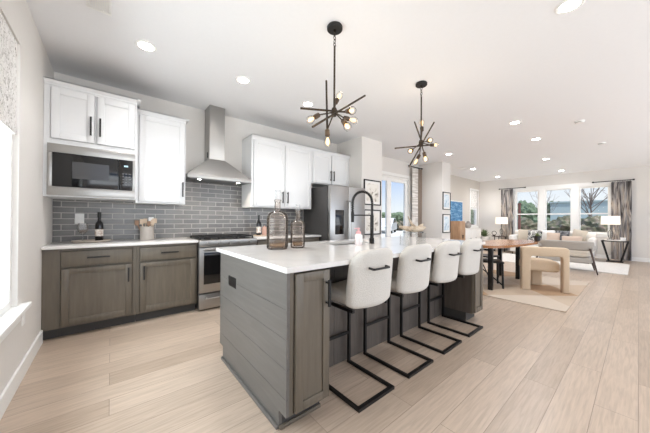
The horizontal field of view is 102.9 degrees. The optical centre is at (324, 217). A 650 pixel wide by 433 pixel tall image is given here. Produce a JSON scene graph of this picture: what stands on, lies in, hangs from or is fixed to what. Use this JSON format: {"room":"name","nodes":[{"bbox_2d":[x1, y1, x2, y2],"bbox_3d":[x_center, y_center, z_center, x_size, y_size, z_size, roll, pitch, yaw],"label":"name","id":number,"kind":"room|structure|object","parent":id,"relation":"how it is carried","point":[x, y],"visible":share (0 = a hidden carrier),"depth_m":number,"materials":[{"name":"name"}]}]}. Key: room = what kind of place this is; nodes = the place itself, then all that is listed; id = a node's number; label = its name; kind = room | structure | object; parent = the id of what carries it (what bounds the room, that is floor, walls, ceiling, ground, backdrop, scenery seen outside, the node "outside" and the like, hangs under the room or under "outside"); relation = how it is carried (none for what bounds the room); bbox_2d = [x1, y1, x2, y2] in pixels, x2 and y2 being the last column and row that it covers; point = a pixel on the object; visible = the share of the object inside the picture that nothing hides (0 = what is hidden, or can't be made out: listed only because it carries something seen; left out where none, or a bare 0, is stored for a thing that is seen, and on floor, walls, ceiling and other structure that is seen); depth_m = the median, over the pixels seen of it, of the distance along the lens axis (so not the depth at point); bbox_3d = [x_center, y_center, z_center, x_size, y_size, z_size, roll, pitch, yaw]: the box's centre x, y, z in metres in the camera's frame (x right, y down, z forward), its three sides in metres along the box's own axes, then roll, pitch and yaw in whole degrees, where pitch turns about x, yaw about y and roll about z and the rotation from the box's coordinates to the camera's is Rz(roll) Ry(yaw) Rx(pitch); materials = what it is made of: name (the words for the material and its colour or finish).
{"room":"open-plan kitchen","nodes":[
{"label":"open-plan kitchen","id":0,"kind":"room"},
{"bbox_2d":[0,0,53,394],"bbox_3d":[-0.683,-0.222,-0.084,0.150,2.830,7.940,1,0,-40],"label":"wall","id":1,"kind":"structure","parent":0,"point":[32,212],"depth_m":2.02,"materials":[{"name":"beige paint"}]},
{"bbox_2d":[0,126,12,316],"bbox_3d":[-1.684,-0.300,1.106,0.120,1.860,1.750,1,0,-40],"label":"window","id":2,"kind":"structure","parent":1,"relation":"in","point":[6,139],"depth_m":1.77,"materials":[{"name":"white paint"}]},
{"bbox_2d":[0,12,16,134],"bbox_3d":[-1.617,-0.897,1.146,0.033,0.645,1.670,1,0,-40],"label":"roman shade","id":3,"kind":"object","parent":1,"relation":"attached to","point":[8,44],"visible":1,"depth_m":1.65,"materials":[{"name":"fabric"}]},
{"bbox_2d":[0,302,31,342],"bbox_3d":[-1.634,0.678,1.194,0.085,0.104,1.880,1,0,-40],"label":"trim","id":4,"kind":"structure","parent":1,"relation":"attached to","point":[11,318],"depth_m":1.65,"materials":[{"name":"white paint"}]},
{"bbox_2d":[0,330,42,419],"bbox_3d":[-0.393,1.131,-0.322,0.016,0.125,7.200,1,0,-40],"label":"baseboard","id":5,"kind":"structure","parent":1,"relation":"attached to","point":[9,391],"depth_m":1.83,"materials":[{"name":"white paint"}]},
{"bbox_2d":[54,72,336,239],"bbox_3d":[-1.447,-0.212,4.335,4.297,2.830,0.150,1,0,-40],"label":"wall","id":6,"kind":"structure","parent":0,"point":[236,130],"depth_m":3.89,"materials":[{"name":"beige paint"}]},
{"bbox_2d":[43,76,140,201],"bbox_3d":[-2.558,-0.775,2.911,0.758,1.130,0.626,1,0,-40],"label":"upper cabinet","id":7,"kind":"object","parent":6,"relation":"attached to","point":[74,114],"visible":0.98,"depth_m":2.66,"materials":[{"name":"white paint"}]},
{"bbox_2d":[46,142,134,198],"bbox_3d":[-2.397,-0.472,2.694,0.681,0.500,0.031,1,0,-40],"label":"microwave","id":8,"kind":"object","parent":7,"relation":"attached to","point":[71,170],"visible":1,"depth_m":2.66,"materials":[{"name":"silver metal"}]},
{"bbox_2d":[133,108,188,205],"bbox_3d":[-2.133,-0.740,3.385,0.567,1.120,0.436,1,0,-40],"label":"upper cabinet","id":9,"kind":"object","parent":6,"relation":"attached to","point":[161,138],"visible":0.88,"depth_m":3.23,"materials":[{"name":"white paint"}]},
{"bbox_2d":[52,181,302,241],"bbox_3d":[-1.747,-0.170,3.983,3.386,0.940,0.012,1,0,-40],"label":"wall tile","id":10,"kind":"structure","parent":6,"relation":"attached to","point":[209,208],"depth_m":3.71,"materials":[{"name":"tile"}]},
{"bbox_2d":[75,214,83,223],"bbox_3d":[-2.877,0.008,3.038,0.080,0.120,0.008,1,0,-40],"label":"outlet cover","id":11,"kind":"object","parent":10,"relation":"attached to","point":[79,218],"visible":0.98,"depth_m":3.03,"materials":[{"name":"white plastic"}]},
{"bbox_2d":[185,105,250,185],"bbox_3d":[-1.586,-1.078,3.824,0.875,1.102,0.432,1,0,-40],"label":"range hood","id":12,"kind":"object","parent":6,"relation":"attached to","point":[214,170],"visible":0.96,"depth_m":3.76,"materials":[{"name":"silver metal"}]},
{"bbox_2d":[242,134,312,209],"bbox_3d":[-0.794,-0.729,4.490,1.150,1.125,0.436,1,0,-40],"label":"upper cabinet","id":13,"kind":"object","parent":6,"relation":"attached to","point":[271,164],"visible":0.99,"depth_m":4.27,"materials":[{"name":"white paint"}]},
{"bbox_2d":[311,147,349,186],"bbox_3d":[0.026,-0.961,5.167,0.968,0.645,0.436,1,0,-40],"label":"upper cabinet","id":14,"kind":"object","parent":6,"relation":"attached to","point":[327,167],"visible":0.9,"depth_m":4.98,"materials":[{"name":"white paint"}]},
{"bbox_2d":[0,250,649,432],"bbox_3d":[4.181,1.293,4.024,12.907,0.100,8.080,1,0,-40],"label":"floor","id":15,"kind":"structure","parent":0,"point":[585,368],"depth_m":1.96,"materials":[{"name":"brown wood"}]},
{"bbox_2d":[41,246,135,339],"bbox_3d":[-2.576,0.747,2.889,0.727,0.885,0.619,1,0,-40],"label":"base cabinet","id":16,"kind":"object","parent":15,"relation":"on","point":[84,289],"visible":0.97,"depth_m":2.66,"materials":[{"name":"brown wood"}]},
{"bbox_2d":[41,237,197,249],"bbox_3d":[-2.331,0.292,3.099,1.365,0.030,0.608,1,0,-40],"label":"countertop","id":17,"kind":"structure","parent":16,"relation":"on","point":[132,242],"depth_m":2.88,"materials":[{"name":"white stone"}]},
{"bbox_2d":[71,239,110,242],"bbox_3d":[-2.670,0.263,2.964,0.340,0.022,0.245,1,0,-40],"label":"serving tray","id":18,"kind":"object","parent":17,"relation":"on","point":[88,240],"visible":0.95,"depth_m":2.92,"materials":[{"name":"brown wood"}]},
{"bbox_2d":[95,212,103,240],"bbox_3d":[-2.618,0.097,3.006,0.076,0.333,0.076,1,0,-40],"label":"wine bottle","id":19,"kind":"object","parent":18,"relation":"on","point":[99,231],"visible":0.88,"depth_m":2.99,"materials":[{"name":"black glass"}]},
{"bbox_2d":[140,226,153,239],"bbox_3d":[-2.254,0.192,3.281,0.156,0.172,0.156,1,0,-40],"label":"utensil crock","id":20,"kind":"object","parent":17,"relation":"on","point":[146,233],"visible":0.93,"depth_m":3.22,"materials":[{"name":"grey ceramic"}]},
{"bbox_2d":[135,243,196,321],"bbox_3d":[-2.050,0.752,3.323,0.632,0.885,0.619,1,0,-40],"label":"base cabinet","id":21,"kind":"object","parent":15,"relation":"on","point":[166,274],"visible":0.98,"depth_m":3.10,"materials":[{"name":"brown wood"}]},
{"bbox_2d":[190,234,256,309],"bbox_3d":[-1.474,0.727,3.749,0.781,0.948,0.695,1,0,-40],"label":"gas range","id":22,"kind":"object","parent":15,"relation":"on","point":[208,258],"visible":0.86,"depth_m":3.39,"materials":[{"name":"metal"}]},
{"bbox_2d":[191,237,251,240],"bbox_3d":[-1.508,0.297,3.796,0.759,0.017,0.565,1,0,-40],"label":"cooktop","id":23,"kind":"object","parent":22,"relation":"in","point":[196,238],"depth_m":3.62,"materials":[{"name":"metal"}]},
{"bbox_2d":[255,238,289,244],"bbox_3d":[-0.957,0.764,4.225,0.605,0.885,0.619,1,0,-40],"label":"base cabinet","id":24,"kind":"object","parent":15,"relation":"on","point":[263,241],"visible":0.05,"depth_m":3.98,"materials":[{"name":"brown wood"}]},
{"bbox_2d":[251,233,320,239],"bbox_3d":[-0.726,0.308,4.425,1.218,0.030,0.608,1,0,-40],"label":"countertop","id":25,"kind":"structure","parent":24,"relation":"on","point":[298,235],"depth_m":4.29,"materials":[{"name":"white stone"}]},
{"bbox_2d":[292,237,318,242],"bbox_3d":[-0.495,0.768,4.606,0.588,0.885,0.619,1,0,-40],"label":"base cabinet","id":26,"kind":"object","parent":15,"relation":"on","point":[307,239],"visible":0.06,"depth_m":4.43,"materials":[{"name":"grey wood"}]},
{"bbox_2d":[304,184,364,240],"bbox_3d":[0.194,0.322,4.985,0.880,1.790,0.858,1,0,-40],"label":"refrigerator","id":27,"kind":"object","parent":15,"relation":"on","point":[329,215],"visible":0.56,"depth_m":4.64,"materials":[{"name":"metal"}]},
{"bbox_2d":[220,245,482,429],"bbox_3d":[0.509,0.759,2.695,2.772,0.904,1.173,1,0,-40],"label":"kitchen island","id":28,"kind":"object","parent":15,"relation":"on","point":[276,327],"visible":0.76,"depth_m":1.68,"materials":[{"name":"grey wood"}]},
{"bbox_2d":[229,275,235,288],"bbox_3d":[-0.735,0.505,2.052,0.004,0.080,0.156,1,0,-40],"label":"outlet","id":29,"kind":"object","parent":28,"relation":"attached to","point":[232,278],"depth_m":2.04,"materials":[{"name":"black plastic"}]},
{"bbox_2d":[216,236,484,273],"bbox_3d":[0.498,0.292,2.745,2.823,0.030,1.210,1,0,-40],"label":"island countertop","id":30,"kind":"structure","parent":28,"relation":"on","point":[316,254],"depth_m":2.07,"materials":[{"name":"white stone"}]},
{"bbox_2d":[267,190,287,249],"bbox_3d":[-0.410,0.014,2.236,0.182,0.506,0.182,1,0,-40],"label":"glass bottle","id":31,"kind":"object","parent":30,"relation":"on","point":[285,246],"visible":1,"depth_m":2.21,"materials":[{"name":"clear glass"}]},
{"bbox_2d":[290,204,304,247],"bbox_3d":[-0.248,0.072,2.363,0.132,0.393,0.132,1,0,-40],"label":"glass bottle","id":32,"kind":"object","parent":30,"relation":"on","point":[293,221],"visible":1,"depth_m":2.36,"materials":[{"name":"clear glass"}]},
{"bbox_2d":[354,228,362,244],"bbox_3d":[0.340,0.187,2.634,0.072,0.175,0.074,1,0,-40],"label":"soap bottle","id":33,"kind":"object","parent":30,"relation":"on","point":[358,236],"visible":0.99,"depth_m":2.61,"materials":[{"name":"plastic"}]},
{"bbox_2d":[351,190,373,243],"bbox_3d":[0.412,-0.015,2.829,0.248,0.581,0.105,0,0,19],"label":"kitchen faucet","id":34,"kind":"object","parent":30,"relation":"on","point":[371,239],"visible":1,"depth_m":2.81,"materials":[{"name":"black metal"}]},
{"bbox_2d":[400,231,423,245],"bbox_3d":[0.894,0.209,2.638,0.243,0.140,0.100,0,0,0],"label":"display stand","id":35,"kind":"object","parent":30,"relation":"on","point":[403,231],"visible":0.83,"depth_m":2.67,"materials":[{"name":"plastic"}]},
{"bbox_2d":[399,216,425,231],"bbox_3d":[0.892,0.064,2.630,0.272,0.164,0.086,0,0,-11],"label":"driftwood sculpture","id":36,"kind":"object","parent":35,"relation":"on","point":[413,228],"visible":1,"depth_m":2.62,"materials":[{"name":"wood"}]},
{"bbox_2d":[329,248,394,412],"bbox_3d":[0.224,0.706,1.894,0.425,1.002,0.542,1,0,-40],"label":"bar stool","id":37,"kind":"object","parent":15,"relation":"on","point":[367,284],"visible":0.94,"depth_m":1.70,"materials":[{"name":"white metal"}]},
{"bbox_2d":[363,244,432,378],"bbox_3d":[0.645,0.710,2.241,0.425,1.002,0.542,1,0,-40],"label":"bar stool","id":38,"kind":"object","parent":15,"relation":"on","point":[412,274],"visible":0.86,"depth_m":2.05,"materials":[{"name":"fabric"}]},
{"bbox_2d":[400,240,461,354],"bbox_3d":[1.071,0.714,2.592,0.425,1.002,0.542,1,0,-40],"label":"bar stool","id":39,"kind":"object","parent":15,"relation":"on","point":[444,269],"visible":0.9,"depth_m":2.39,"materials":[{"name":"fabric"}]},
{"bbox_2d":[427,238,483,337],"bbox_3d":[1.488,0.719,2.936,0.425,1.002,0.542,1,0,-40],"label":"bar stool","id":40,"kind":"object","parent":15,"relation":"on","point":[469,261],"visible":0.82,"depth_m":2.73,"materials":[{"name":"fabric"}]},
{"bbox_2d":[450,221,464,239],"bbox_3d":[4.668,0.685,9.150,0.460,1.160,0.401,1,0,-40],"label":"storage cabinet","id":41,"kind":"object","parent":15,"relation":"on","point":[457,227],"visible":0.49,"depth_m":8.98,"materials":[{"name":"beige wood"}]},
{"bbox_2d":[465,228,480,239],"bbox_3d":[5.403,0.828,9.782,1.440,0.890,0.416,1,0,-40],"label":"base cabinet","id":42,"kind":"object","parent":15,"relation":"on","point":[470,233],"visible":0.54,"depth_m":9.57,"materials":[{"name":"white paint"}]},
{"bbox_2d":[481,229,489,248],"bbox_3d":[6.370,0.853,10.370,0.400,0.857,0.423,1,0,-40],"label":"potted plant","id":43,"kind":"object","parent":15,"relation":"on","point":[484,237],"visible":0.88,"depth_m":10.27,"materials":[{"name":"green plant"}]},
{"bbox_2d":[483,268,588,312],"bbox_3d":[3.282,1.234,5.179,2.525,0.012,2.595,1,0,-40],"label":"area rug","id":44,"kind":"object","parent":15,"relation":"on","point":[548,295],"visible":0.49,"depth_m":4.28,"materials":[{"name":"carpet"}]},
{"bbox_2d":[483,248,503,288],"bbox_3d":[2.980,0.884,4.758,0.446,0.682,0.499,0,0,22],"label":"dining chair","id":45,"kind":"object","parent":44,"relation":"on","point":[485,260],"visible":0.41,"depth_m":4.57,"materials":[{"name":"black metal"}]},
{"bbox_2d":[483,239,537,289],"bbox_3d":[3.517,0.853,5.122,2.160,0.754,0.740,1,0,-34],"label":"dining table","id":46,"kind":"object","parent":44,"relation":"on","point":[504,243],"visible":0.59,"depth_m":4.87,"materials":[{"name":"brown wood"}]},
{"bbox_2d":[519,246,569,293],"bbox_3d":[3.800,0.862,4.588,0.636,0.735,0.565,0,0,25],"label":"armchair","id":47,"kind":"object","parent":44,"relation":"on","point":[531,269],"visible":1,"depth_m":4.42,"materials":[{"name":"beige fabric"}]},
{"bbox_2d":[509,230,597,256],"bbox_3d":[7.573,0.865,8.716,0.810,0.840,2.160,1,0,-40],"label":"sofa","id":48,"kind":"object","parent":15,"relation":"on","point":[591,237],"visible":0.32,"depth_m":8.14,"materials":[{"name":"white fabric"}]},
{"bbox_2d":[518,229,527,239],"bbox_3d":[7.148,0.609,9.273,0.173,0.406,0.392,1,0,-40],"label":"throw pillow","id":49,"kind":"object","parent":48,"relation":"on","point":[522,234],"visible":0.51,"depth_m":9.27,"materials":[{"name":"beige fabric"}]},
{"bbox_2d":[527,230,541,240],"bbox_3d":[7.213,0.618,8.911,0.162,0.386,0.392,1,0,-40],"label":"throw pillow","id":50,"kind":"object","parent":48,"relation":"on","point":[530,232],"visible":0.57,"depth_m":8.92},
{"bbox_2d":[547,233,559,239],"bbox_3d":[7.519,0.649,8.541,0.150,0.327,0.333,1,0,-40],"label":"throw pillow","id":51,"kind":"object","parent":48,"relation":"on","point":[550,236],"visible":0.66,"depth_m":8.50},
{"bbox_2d":[562,236,581,240],"bbox_3d":[7.726,0.689,8.116,0.138,0.241,0.470,1,0,-40],"label":"throw pillow","id":52,"kind":"object","parent":48,"relation":"on","point":[568,238],"visible":0.57,"depth_m":8.08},
{"bbox_2d":[572,229,587,240],"bbox_3d":[8.037,0.566,8.197,0.163,0.432,0.391,1,0,-40],"label":"throw pillow","id":53,"kind":"object","parent":48,"relation":"on","point":[583,234],"visible":0.58,"depth_m":8.14,"materials":[{"name":"beige fabric"}]},
{"bbox_2d":[493,253,629,274],"bbox_3d":[6.598,1.267,7.559,2.180,0.012,2.945,1,0,-40],"label":"area rug","id":54,"kind":"object","parent":15,"relation":"on","point":[605,267],"visible":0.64,"depth_m":6.76,"materials":[{"name":"fabric"}]},
{"bbox_2d":[536,239,597,274],"bbox_3d":[5.921,0.901,6.364,0.712,0.733,1.148,1,0,-40],"label":"lounge chair","id":55,"kind":"object","parent":15,"relation":"on","point":[579,253],"visible":0.7,"depth_m":6.04,"materials":[{"name":"grey fabric"}]},
{"bbox_2d":[569,250,590,257],"bbox_3d":[5.947,0.859,6.389,0.600,0.120,0.800,1,0,-40],"label":"seat cushion","id":56,"kind":"object","parent":55,"relation":"on","point":[573,253],"depth_m":6.04,"materials":[{"name":"beige fabric"}]},
{"bbox_2d":[601,239,629,262],"bbox_3d":[8.537,0.965,7.632,0.440,0.645,0.561,1,0,-40],"label":"side table","id":57,"kind":"object","parent":15,"relation":"on","point":[602,241],"visible":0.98,"depth_m":7.54,"materials":[{"name":"black metal"}]},
{"bbox_2d":[601,216,620,239],"bbox_3d":[8.485,0.292,7.704,0.400,0.700,0.400,1,0,-40],"label":"table lamp","id":58,"kind":"object","parent":57,"relation":"on","point":[608,220],"visible":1,"depth_m":7.59,"materials":[{"name":"white fabric"}]},
{"bbox_3d":[6.724,0.985,9.986,0.520,0.597,0.520,1,0,-40],"label":"side table","id":59,"kind":"object","parent":15,"relation":"on","visible":0},
{"bbox_2d":[495,217,507,235],"bbox_3d":[6.782,0.327,9.955,0.400,0.720,0.400,1,0,-40],"label":"table lamp","id":60,"kind":"object","parent":59,"relation":"on","point":[499,220],"visible":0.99,"depth_m":9.81,"materials":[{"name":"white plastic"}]},
{"bbox_2d":[26,0,649,181],"bbox_3d":[4.202,-1.637,4.035,12.907,0.100,8.080,1,0,-40],"label":"ceiling","id":61,"kind":"structure","parent":0,"point":[486,66],"depth_m":2.77,"materials":[{"name":"paint"}]},
{"bbox_2d":[86,0,111,15],"bbox_3d":[-1.658,-1.633,1.895,0.150,0.008,0.400,1,0,-40],"label":"ceiling vent","id":62,"kind":"object","parent":61,"relation":"in","point":[89,3],"visible":1,"depth_m":2.00,"materials":[{"name":"metal"}]},
{"bbox_2d":[135,40,156,51],"bbox_3d":[-1.701,-1.631,2.463,0.176,0.009,0.176,1,0,-40],"label":"recessed light","id":63,"kind":"object","parent":61,"relation":"in","point":[142,44],"visible":1,"depth_m":2.45,"materials":[{"name":"white paint"}]},
{"bbox_2d":[235,76,250,83],"bbox_3d":[-0.966,-1.624,3.056,0.176,0.009,0.176,1,0,-40],"label":"recessed light","id":64,"kind":"object","parent":61,"relation":"in","point":[240,79],"visible":1,"depth_m":3.04,"materials":[{"name":"white paint"}]},
{"bbox_2d":[300,21,365,146],"bbox_3d":[0.085,-1.103,2.224,0.448,1.042,0.518,0,0,18],"label":"chandelier","id":65,"kind":"object","parent":61,"relation":"hanging from","point":[334,28],"visible":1,"depth_m":2.17,"materials":[{"name":"metal"}]},
{"bbox_2d":[308,113,319,121],"bbox_3d":[-0.095,-0.800,2.077,0.136,0.113,0.063,1,0,-40],"label":"bulb","id":66,"kind":"object","parent":65,"relation":"attached to","point":[317,115],"depth_m":2.08,"materials":[{"name":"glass"}]},
{"bbox_2d":[324,129,330,146],"bbox_3d":[0.022,-0.658,2.144,0.063,0.152,0.064,1,0,-40],"label":"bulb","id":67,"kind":"object","parent":65,"relation":"attached to","point":[327,132],"depth_m":2.13,"materials":[{"name":"clear glass"}]},
{"bbox_2d":[335,91,342,104],"bbox_3d":[0.117,-1.085,2.350,0.110,0.137,0.063,1,0,-40],"label":"bulb","id":68,"kind":"object","parent":65,"relation":"attached to","point":[339,95],"depth_m":2.32,"materials":[{"name":"glass"}]},
{"bbox_2d":[341,119,349,129],"bbox_3d":[0.161,-0.731,2.026,0.073,0.122,0.125,1,0,-40],"label":"bulb","id":69,"kind":"object","parent":65,"relation":"attached to","point":[343,121],"depth_m":2.03,"materials":[{"name":"glass"}]},
{"bbox_2d":[345,106,355,114],"bbox_3d":[0.196,-0.838,2.030,0.090,0.086,0.142,1,0,-40],"label":"bulb","id":70,"kind":"object","parent":65,"relation":"attached to","point":[348,110],"depth_m":2.02,"materials":[{"name":"glass"}]},
{"bbox_2d":[343,116,357,123],"bbox_3d":[0.233,-0.883,2.325,0.151,0.063,0.072,1,0,-40],"label":"bulb","id":71,"kind":"object","parent":65,"relation":"attached to","point":[347,118],"depth_m":2.30,"materials":[{"name":"glass"}]},
{"bbox_2d":[395,80,438,166],"bbox_3d":[1.171,-1.119,3.091,0.676,0.987,0.378,1,0,-40],"label":"chandelier","id":72,"kind":"object","parent":61,"relation":"hanging from","point":[421,84],"visible":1,"depth_m":3.09,"materials":[{"name":"metal"}]},
{"bbox_2d":[555,0,585,14],"bbox_3d":[1.853,-1.607,1.960,0.176,0.009,0.176,1,0,-40],"label":"recessed light","id":73,"kind":"object","parent":61,"relation":"in","point":[567,6],"visible":1,"depth_m":1.97,"materials":[{"name":"white paint"}]},
{"bbox_2d":[337,136,381,237],"bbox_3d":[0.682,-0.192,5.625,0.630,2.830,0.870,1,0,-40],"label":"wall","id":74,"kind":"structure","parent":0,"point":[365,161],"depth_m":5.27,"materials":[{"name":"beige paint"}]},
{"bbox_2d":[364,179,380,205],"bbox_3d":[0.969,-0.516,5.281,0.520,0.510,0.026,1,0,-40],"label":"framed picture","id":75,"kind":"object","parent":74,"relation":"attached to","point":[373,187],"visible":0.76,"depth_m":5.30,"materials":[{"name":"paper"}]},
{"bbox_2d":[366,183,377,201],"bbox_3d":[0.969,-0.516,5.281,0.372,0.362,0.002,1,0,-40],"label":"print","id":76,"kind":"object","parent":75,"relation":"attached to","point":[372,188],"depth_m":5.28},
{"bbox_2d":[365,209,380,234],"bbox_3d":[0.965,0.084,5.279,0.520,0.510,0.026,1,0,-40],"label":"framed picture","id":77,"kind":"object","parent":74,"relation":"attached to","point":[377,213],"visible":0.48,"depth_m":5.32,"materials":[{"name":"paper"}]},
{"bbox_2d":[366,213,377,230],"bbox_3d":[0.965,0.084,5.279,0.372,0.362,0.002,1,0,-40],"label":"print","id":78,"kind":"object","parent":77,"relation":"attached to","point":[375,214],"depth_m":5.32},
{"bbox_2d":[382,156,418,236],"bbox_3d":[1.718,-0.179,6.986,2.700,2.830,0.150,1,0,-40],"label":"wall","id":79,"kind":"structure","parent":0,"point":[391,165],"depth_m":7.14,"materials":[{"name":"beige paint"}]},
{"bbox_2d":[382,174,408,236],"bbox_3d":[1.677,0.050,6.953,1.840,2.370,0.150,1,0,-40],"label":"door","id":80,"kind":"structure","parent":79,"relation":"in","point":[388,179],"depth_m":7.00,"materials":[{"name":"white paint"}]},
{"bbox_2d":[382,171,411,236],"bbox_3d":[1.731,0.010,6.889,2.000,2.450,0.017,1,0,-40],"label":"trim","id":81,"kind":"structure","parent":79,"relation":"attached to","point":[383,172],"depth_m":7.48,"materials":[{"name":"white paint"}]},
{"bbox_3d":[2.580,-1.461,7.505,0.710,0.044,0.142,1,0,-40],"label":"curtain rod","id":82,"kind":"object","parent":79,"relation":"attached to","visible":0},
{"bbox_2d":[412,167,417,236],"bbox_3d":[2.586,-0.120,7.450,0.275,2.687,0.066,1,0,-40],"label":"curtain","id":83,"kind":"object","parent":82,"relation":"hanging from","point":[414,170],"visible":0.71,"depth_m":7.44,"materials":[{"name":"grey fabric"}]},
{"bbox_2d":[418,168,421,236],"bbox_3d":[2.781,-0.118,7.598,0.185,2.687,0.056,1,0,-40],"label":"curtain","id":84,"kind":"object","parent":82,"relation":"hanging from","point":[419,170],"visible":0.59,"depth_m":7.57,"materials":[{"name":"grey fabric"}]},
{"bbox_2d":[419,161,450,238],"bbox_3d":[3.181,-0.166,7.727,0.500,2.830,0.870,1,0,-40],"label":"wall","id":85,"kind":"structure","parent":0,"point":[435,176],"depth_m":7.44,"materials":[{"name":"beige paint"}]},
{"bbox_2d":[442,214,450,232],"bbox_3d":[3.460,0.155,7.377,0.450,0.530,0.026,1,0,-40],"label":"framed picture","id":86,"kind":"object","parent":85,"relation":"attached to","point":[446,218],"visible":1,"depth_m":7.37,"materials":[{"name":"paper"}]},
{"bbox_2d":[442,192,450,209],"bbox_3d":[3.464,-0.485,7.379,0.450,0.500,0.026,1,0,-40],"label":"framed picture","id":87,"kind":"object","parent":85,"relation":"attached to","point":[446,196],"visible":1,"depth_m":7.37,"materials":[{"name":"black metal"}]},
{"bbox_2d":[450,175,479,227],"bbox_3d":[4.802,-0.147,9.674,4.480,2.830,0.150,1,0,-40],"label":"wall","id":88,"kind":"structure","parent":0,"point":[460,187],"depth_m":10.04,"materials":[{"name":"beige paint"}]},
{"bbox_2d":[450,200,462,220],"bbox_3d":[4.731,-0.243,9.494,1.380,0.780,0.039,1,0,-40],"label":"canvas","id":89,"kind":"object","parent":88,"relation":"attached to","point":[456,211],"visible":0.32,"depth_m":9.57},
{"bbox_2d":[469,188,478,227],"bbox_3d":[6.157,-0.399,10.675,0.900,1.600,0.030,1,0,-40],"label":"trim","id":90,"kind":"structure","parent":88,"relation":"attached to","point":[470,188],"depth_m":10.65,"materials":[{"name":"white paint"}]},
{"bbox_2d":[471,191,477,207],"bbox_3d":[6.141,-0.764,10.698,0.740,0.690,0.023,1,0,-40],"label":"roman shade","id":91,"kind":"object","parent":88,"relation":"attached to","point":[474,195],"visible":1,"depth_m":10.72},
{"bbox_2d":[479,165,649,257],"bbox_3d":[9.111,-0.121,8.090,0.150,2.830,8.080,1,0,-40],"label":"wall","id":92,"kind":"structure","parent":0,"point":[489,192],"depth_m":8.36,"materials":[{"name":"beige paint"}]},
{"bbox_2d":[516,190,538,230],"bbox_3d":[7.669,-0.271,9.823,0.070,1.520,0.710,1,0,-40],"label":"window","id":93,"kind":"structure","parent":92,"relation":"in","point":[517,192],"depth_m":9.88,"materials":[{"name":"white paint"}]},
{"bbox_2d":[545,188,571,231],"bbox_3d":[8.231,-0.269,9.143,0.070,1.520,0.715,1,0,-40],"label":"window","id":94,"kind":"structure","parent":92,"relation":"in","point":[546,213],"depth_m":9.10,"materials":[{"name":"white paint"}]},
{"bbox_2d":[513,181,613,237],"bbox_3d":[8.157,-0.280,9.091,0.050,1.780,2.700,1,0,-40],"label":"trim","id":95,"kind":"structure","parent":92,"relation":"attached to","point":[575,187],"depth_m":8.86,"materials":[{"name":"white paint"}]},
{"bbox_2d":[494,248,649,262],"bbox_3d":[9.085,1.231,7.974,0.016,0.125,7.930,1,0,-40],"label":"baseboard","id":96,"kind":"structure","parent":92,"relation":"attached to","point":[638,259],"depth_m":7.78,"materials":[{"name":"white paint"}]},
{"bbox_2d":[579,186,609,233],"bbox_3d":[8.786,-0.267,8.470,0.070,1.520,0.700,1,0,-40],"label":"window","id":97,"kind":"structure","parent":92,"relation":"in","point":[580,188],"depth_m":8.45,"materials":[{"name":"white paint"}]},
{"bbox_2d":[592,179,634,182],"bbox_3d":[8.952,-1.148,8.066,0.142,0.044,0.890,1,0,-40],"label":"curtain rod","id":98,"kind":"object","parent":92,"relation":"attached to","point":[628,179],"visible":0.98,"depth_m":8.02,"materials":[{"name":"metal"}]},
{"bbox_2d":[611,180,631,260],"bbox_3d":[9.020,0.061,7.892,0.076,2.421,0.415,1,0,-40],"label":"curtain","id":99,"kind":"object","parent":98,"relation":"hanging from","point":[621,192],"visible":0.91,"depth_m":7.89,"materials":[{"name":"grey fabric"}]},
{"bbox_3d":[7.287,-1.153,10.083,0.142,0.044,0.880,1,0,-40],"label":"curtain rod","id":100,"kind":"object","parent":92,"relation":"attached to","visible":0},
{"bbox_2d":[501,189,512,250],"bbox_3d":[7.139,0.056,10.171,0.076,2.421,0.406,1,0,-40],"label":"curtain","id":101,"kind":"object","parent":100,"relation":"hanging from","point":[506,195],"visible":0.81,"depth_m":10.17,"materials":[{"name":"grey fabric"}]},
{"label":"outside","id":102,"kind":"structure","parent":0,"visible":0},
{"bbox_3d":[22.146,2.009,83.114,460.000,0.300,340.000,1,0,-40],"label":"ground","id":103,"kind":"structure","parent":102,"visible":0},
{"bbox_2d":[382,231,402,236],"bbox_3d":[4.947,1.429,18.025,21.400,0.140,12.500,1,0,-40],"label":"patio","id":104,"kind":"structure","parent":103,"relation":"on","point":[397,233],"depth_m":23.10,"materials":[{"name":"white concrete"}]},
{"bbox_2d":[382,218,396,232],"bbox_3d":[5.771,0.689,24.733,1.691,1.400,4.300,0,0,22],"label":"car","id":105,"kind":"object","parent":104,"relation":"on","point":[393,220],"visible":0.42,"depth_m":23.72,"materials":[{"name":"white paint"}]},
{"bbox_2d":[517,217,537,229],"bbox_3d":[12.138,0.888,15.996,1.978,1.897,2.001,0,0,-8],"label":"shrub","id":106,"kind":"object","parent":103,"relation":"on","point":[526,223],"visible":0.21,"depth_m":15.17,"materials":[{"name":"green plant"}]},
{"bbox_2d":[521,202,537,220],"bbox_3d":[51.790,-0.957,66.091,4.424,6.043,4.614,1,0,-40],"label":"evergreen tree","id":107,"kind":"object","parent":103,"relation":"on","point":[529,208],"visible":0.58,"depth_m":64.85,"materials":[{"name":"green plant"}]},
{"bbox_2d":[547,215,569,230],"bbox_3d":[15.100,0.902,16.386,2.214,2.172,2.279,1,0,-40],"label":"shrub","id":108,"kind":"object","parent":103,"relation":"on","point":[561,223],"visible":0.25,"depth_m":15.94,"materials":[{"name":"green plant"}]},
{"bbox_2d":[549,200,607,220],"bbox_3d":[51.630,-0.585,45.853,6.400,5.050,17.400,1,0,-40],"label":"warehouse","id":109,"kind":"structure","parent":103,"relation":"on","point":[562,206],"depth_m":47.05,"materials":[{"name":"blue metal"}]},
{"bbox_2d":[564,187,607,216],"bbox_3d":[19.693,-1.652,18.936,3.350,6.627,4.244,0,0,-14],"label":"bare tree","id":110,"kind":"object","parent":103,"relation":"on","point":[590,198],"visible":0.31,"depth_m":18.93,"materials":[{"name":"grey plant"}]},
{"bbox_2d":[581,215,607,231],"bbox_3d":[14.096,0.816,13.596,1.993,1.954,1.988,1,0,-40],"label":"shrub","id":111,"kind":"object","parent":103,"relation":"on","point":[590,224],"visible":0.2,"depth_m":13.25,"materials":[{"name":"green plant"}]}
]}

